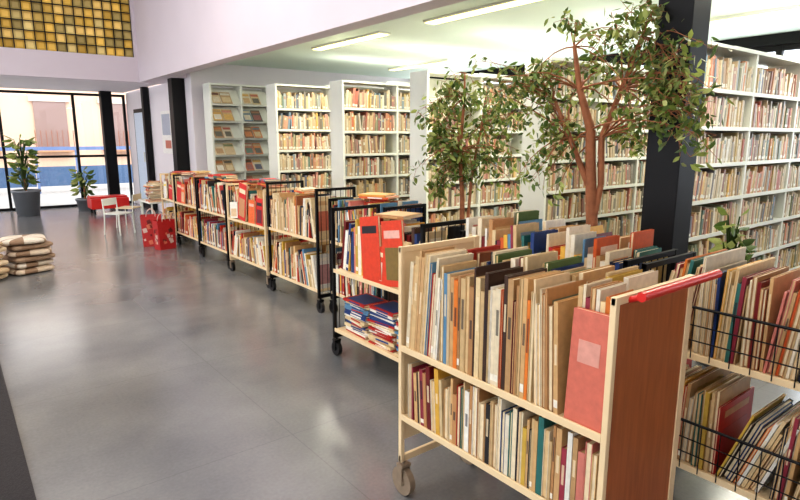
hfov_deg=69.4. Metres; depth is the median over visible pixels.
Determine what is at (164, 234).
shopping bag
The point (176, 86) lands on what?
column
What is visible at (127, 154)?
frame
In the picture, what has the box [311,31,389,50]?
strip light
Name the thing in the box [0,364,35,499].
floor mat
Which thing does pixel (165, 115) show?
poster
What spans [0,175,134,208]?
ground
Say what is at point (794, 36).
wall
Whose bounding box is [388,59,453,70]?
strip light
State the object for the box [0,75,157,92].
ceiling
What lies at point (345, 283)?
books
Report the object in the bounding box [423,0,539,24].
strip light
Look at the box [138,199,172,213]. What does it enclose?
table
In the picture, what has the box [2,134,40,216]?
potted plant
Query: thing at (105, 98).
column
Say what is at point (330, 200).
cart
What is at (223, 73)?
wall
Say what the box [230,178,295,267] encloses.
books
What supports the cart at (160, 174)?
on the floor
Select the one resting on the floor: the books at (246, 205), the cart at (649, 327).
the cart at (649, 327)
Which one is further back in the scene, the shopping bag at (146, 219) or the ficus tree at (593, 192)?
the shopping bag at (146, 219)
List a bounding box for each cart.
[159,173,195,243]
[173,174,223,254]
[196,179,258,268]
[225,183,299,287]
[266,180,355,312]
[328,196,425,312]
[330,204,465,361]
[392,235,721,499]
[460,230,677,280]
[641,251,799,499]
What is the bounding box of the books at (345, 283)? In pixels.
[333,192,421,300]
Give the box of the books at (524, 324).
[406,245,657,499]
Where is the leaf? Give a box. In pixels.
[133,108,149,207]
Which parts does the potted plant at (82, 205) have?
pot, stem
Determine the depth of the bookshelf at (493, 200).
6.91 m
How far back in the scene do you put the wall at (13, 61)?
9.90 m
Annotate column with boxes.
[98,91,120,194]
[140,87,157,210]
[167,78,189,207]
[640,0,711,280]
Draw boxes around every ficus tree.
[405,67,544,236]
[462,0,733,226]
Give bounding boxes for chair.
[101,197,135,235]
[115,193,141,227]
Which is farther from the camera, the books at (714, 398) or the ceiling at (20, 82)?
the ceiling at (20, 82)
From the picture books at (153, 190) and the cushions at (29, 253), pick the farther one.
the picture books at (153, 190)
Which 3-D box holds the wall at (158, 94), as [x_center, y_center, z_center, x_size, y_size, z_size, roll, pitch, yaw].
[-4.892,-2.028,11.743,0.100,2.500,4.200,-8,14,-37]
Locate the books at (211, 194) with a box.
[198,174,256,250]
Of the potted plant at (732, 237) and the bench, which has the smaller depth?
the potted plant at (732, 237)
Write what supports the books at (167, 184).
in the cart at (160, 174)
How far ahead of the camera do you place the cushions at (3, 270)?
6.19 m
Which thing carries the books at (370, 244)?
in the cart at (336, 346)
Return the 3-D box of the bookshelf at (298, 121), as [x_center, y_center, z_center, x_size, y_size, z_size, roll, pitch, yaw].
[-0.424,-1.573,9.886,3.780,2.316,0.310,-8,14,-37]
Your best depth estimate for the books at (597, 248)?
2.74 m
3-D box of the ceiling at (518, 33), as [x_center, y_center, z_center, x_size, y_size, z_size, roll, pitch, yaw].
[2.385,-2.516,5.998,5.200,0.150,13.500,-8,14,-37]
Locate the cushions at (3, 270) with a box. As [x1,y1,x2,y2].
[0,241,9,278]
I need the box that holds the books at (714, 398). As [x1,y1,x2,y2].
[669,247,799,499]
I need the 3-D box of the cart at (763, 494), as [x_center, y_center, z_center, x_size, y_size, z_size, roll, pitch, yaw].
[1.479,0.604,2.135,0.433,1.000,1.178,-8,14,-37]
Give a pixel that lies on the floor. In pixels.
(131, 370)
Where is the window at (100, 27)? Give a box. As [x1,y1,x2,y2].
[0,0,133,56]
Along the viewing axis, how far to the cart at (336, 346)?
3.88 m
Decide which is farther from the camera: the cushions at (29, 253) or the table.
the table
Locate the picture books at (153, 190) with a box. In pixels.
[143,181,163,201]
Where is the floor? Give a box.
[0,202,799,499]
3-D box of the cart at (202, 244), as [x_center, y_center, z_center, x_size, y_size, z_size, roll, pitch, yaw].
[-2.115,-0.349,7.091,0.402,0.980,0.998,-8,14,-37]
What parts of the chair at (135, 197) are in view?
seat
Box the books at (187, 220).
[177,171,222,238]
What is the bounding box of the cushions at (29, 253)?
[0,234,54,274]
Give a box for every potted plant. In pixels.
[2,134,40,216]
[68,166,96,210]
[697,207,756,366]
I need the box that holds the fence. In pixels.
[0,146,132,193]
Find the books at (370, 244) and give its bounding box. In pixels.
[341,211,464,356]
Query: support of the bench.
on the floor
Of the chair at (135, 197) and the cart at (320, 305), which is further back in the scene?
the chair at (135, 197)
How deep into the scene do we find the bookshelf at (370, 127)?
7.85 m
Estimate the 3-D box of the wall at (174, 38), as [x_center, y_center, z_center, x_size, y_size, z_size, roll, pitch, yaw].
[-0.204,-3.023,4.809,0.200,2.100,14.600,-8,14,-37]
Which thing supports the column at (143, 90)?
on the floor
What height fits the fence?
1.300 m
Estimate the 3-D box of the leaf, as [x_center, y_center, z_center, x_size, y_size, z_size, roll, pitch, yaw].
[-5.526,-1.961,12.447,0.055,2.100,0.850,-8,14,-37]
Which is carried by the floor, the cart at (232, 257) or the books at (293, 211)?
the cart at (232, 257)
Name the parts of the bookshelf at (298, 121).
frame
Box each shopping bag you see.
[140,208,160,246]
[152,213,175,249]
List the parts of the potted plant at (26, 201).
stem, pot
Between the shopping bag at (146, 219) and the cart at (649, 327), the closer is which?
the cart at (649, 327)
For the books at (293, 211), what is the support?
in the cart at (320, 305)
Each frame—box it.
[0,90,133,210]
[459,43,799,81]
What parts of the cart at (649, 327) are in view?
handle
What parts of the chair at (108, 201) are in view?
seat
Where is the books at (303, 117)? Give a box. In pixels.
[277,91,330,193]
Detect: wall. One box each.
[0,0,138,82]
[126,78,192,211]
[133,0,466,82]
[186,64,409,170]
[429,31,799,79]
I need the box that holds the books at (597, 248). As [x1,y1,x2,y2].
[466,210,667,283]
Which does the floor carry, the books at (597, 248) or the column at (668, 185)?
the column at (668, 185)
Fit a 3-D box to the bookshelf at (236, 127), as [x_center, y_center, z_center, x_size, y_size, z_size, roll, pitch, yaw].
[-2.751,-1.628,10.013,1.080,2.375,0.333,-8,14,-37]
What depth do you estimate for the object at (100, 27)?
9.83 m
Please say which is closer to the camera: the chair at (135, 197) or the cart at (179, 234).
the cart at (179, 234)
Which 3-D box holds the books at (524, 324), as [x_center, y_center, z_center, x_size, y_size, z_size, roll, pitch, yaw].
[0.456,0.380,2.103,0.411,0.709,0.894,-8,14,-37]
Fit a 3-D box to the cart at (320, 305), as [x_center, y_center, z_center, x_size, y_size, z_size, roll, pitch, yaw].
[-0.841,-0.075,5.418,0.402,1.080,1.038,-8,14,-37]
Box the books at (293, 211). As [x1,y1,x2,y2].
[269,187,343,288]
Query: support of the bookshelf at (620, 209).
on the floor
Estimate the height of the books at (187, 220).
0.856 m
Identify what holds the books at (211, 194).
in the cart at (202, 244)
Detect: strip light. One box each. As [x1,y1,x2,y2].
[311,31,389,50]
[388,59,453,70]
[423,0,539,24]
[710,4,799,22]
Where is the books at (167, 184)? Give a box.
[163,171,194,218]
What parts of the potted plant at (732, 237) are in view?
stem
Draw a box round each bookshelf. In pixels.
[202,83,269,181]
[266,83,401,194]
[330,80,409,200]
[410,70,523,230]
[519,57,650,235]
[687,40,799,270]
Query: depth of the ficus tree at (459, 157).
4.57 m
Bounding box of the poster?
[160,110,172,153]
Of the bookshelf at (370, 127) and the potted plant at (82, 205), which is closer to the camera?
the bookshelf at (370, 127)
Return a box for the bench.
[87,194,129,213]
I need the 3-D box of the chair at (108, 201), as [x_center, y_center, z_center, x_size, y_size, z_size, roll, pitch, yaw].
[-4.459,-0.536,9.149,0.335,0.562,0.328,3,12,17]
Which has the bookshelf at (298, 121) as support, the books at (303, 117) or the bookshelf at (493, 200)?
the books at (303, 117)
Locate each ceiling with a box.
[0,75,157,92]
[225,0,799,78]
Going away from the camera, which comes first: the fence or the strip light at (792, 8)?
the strip light at (792, 8)

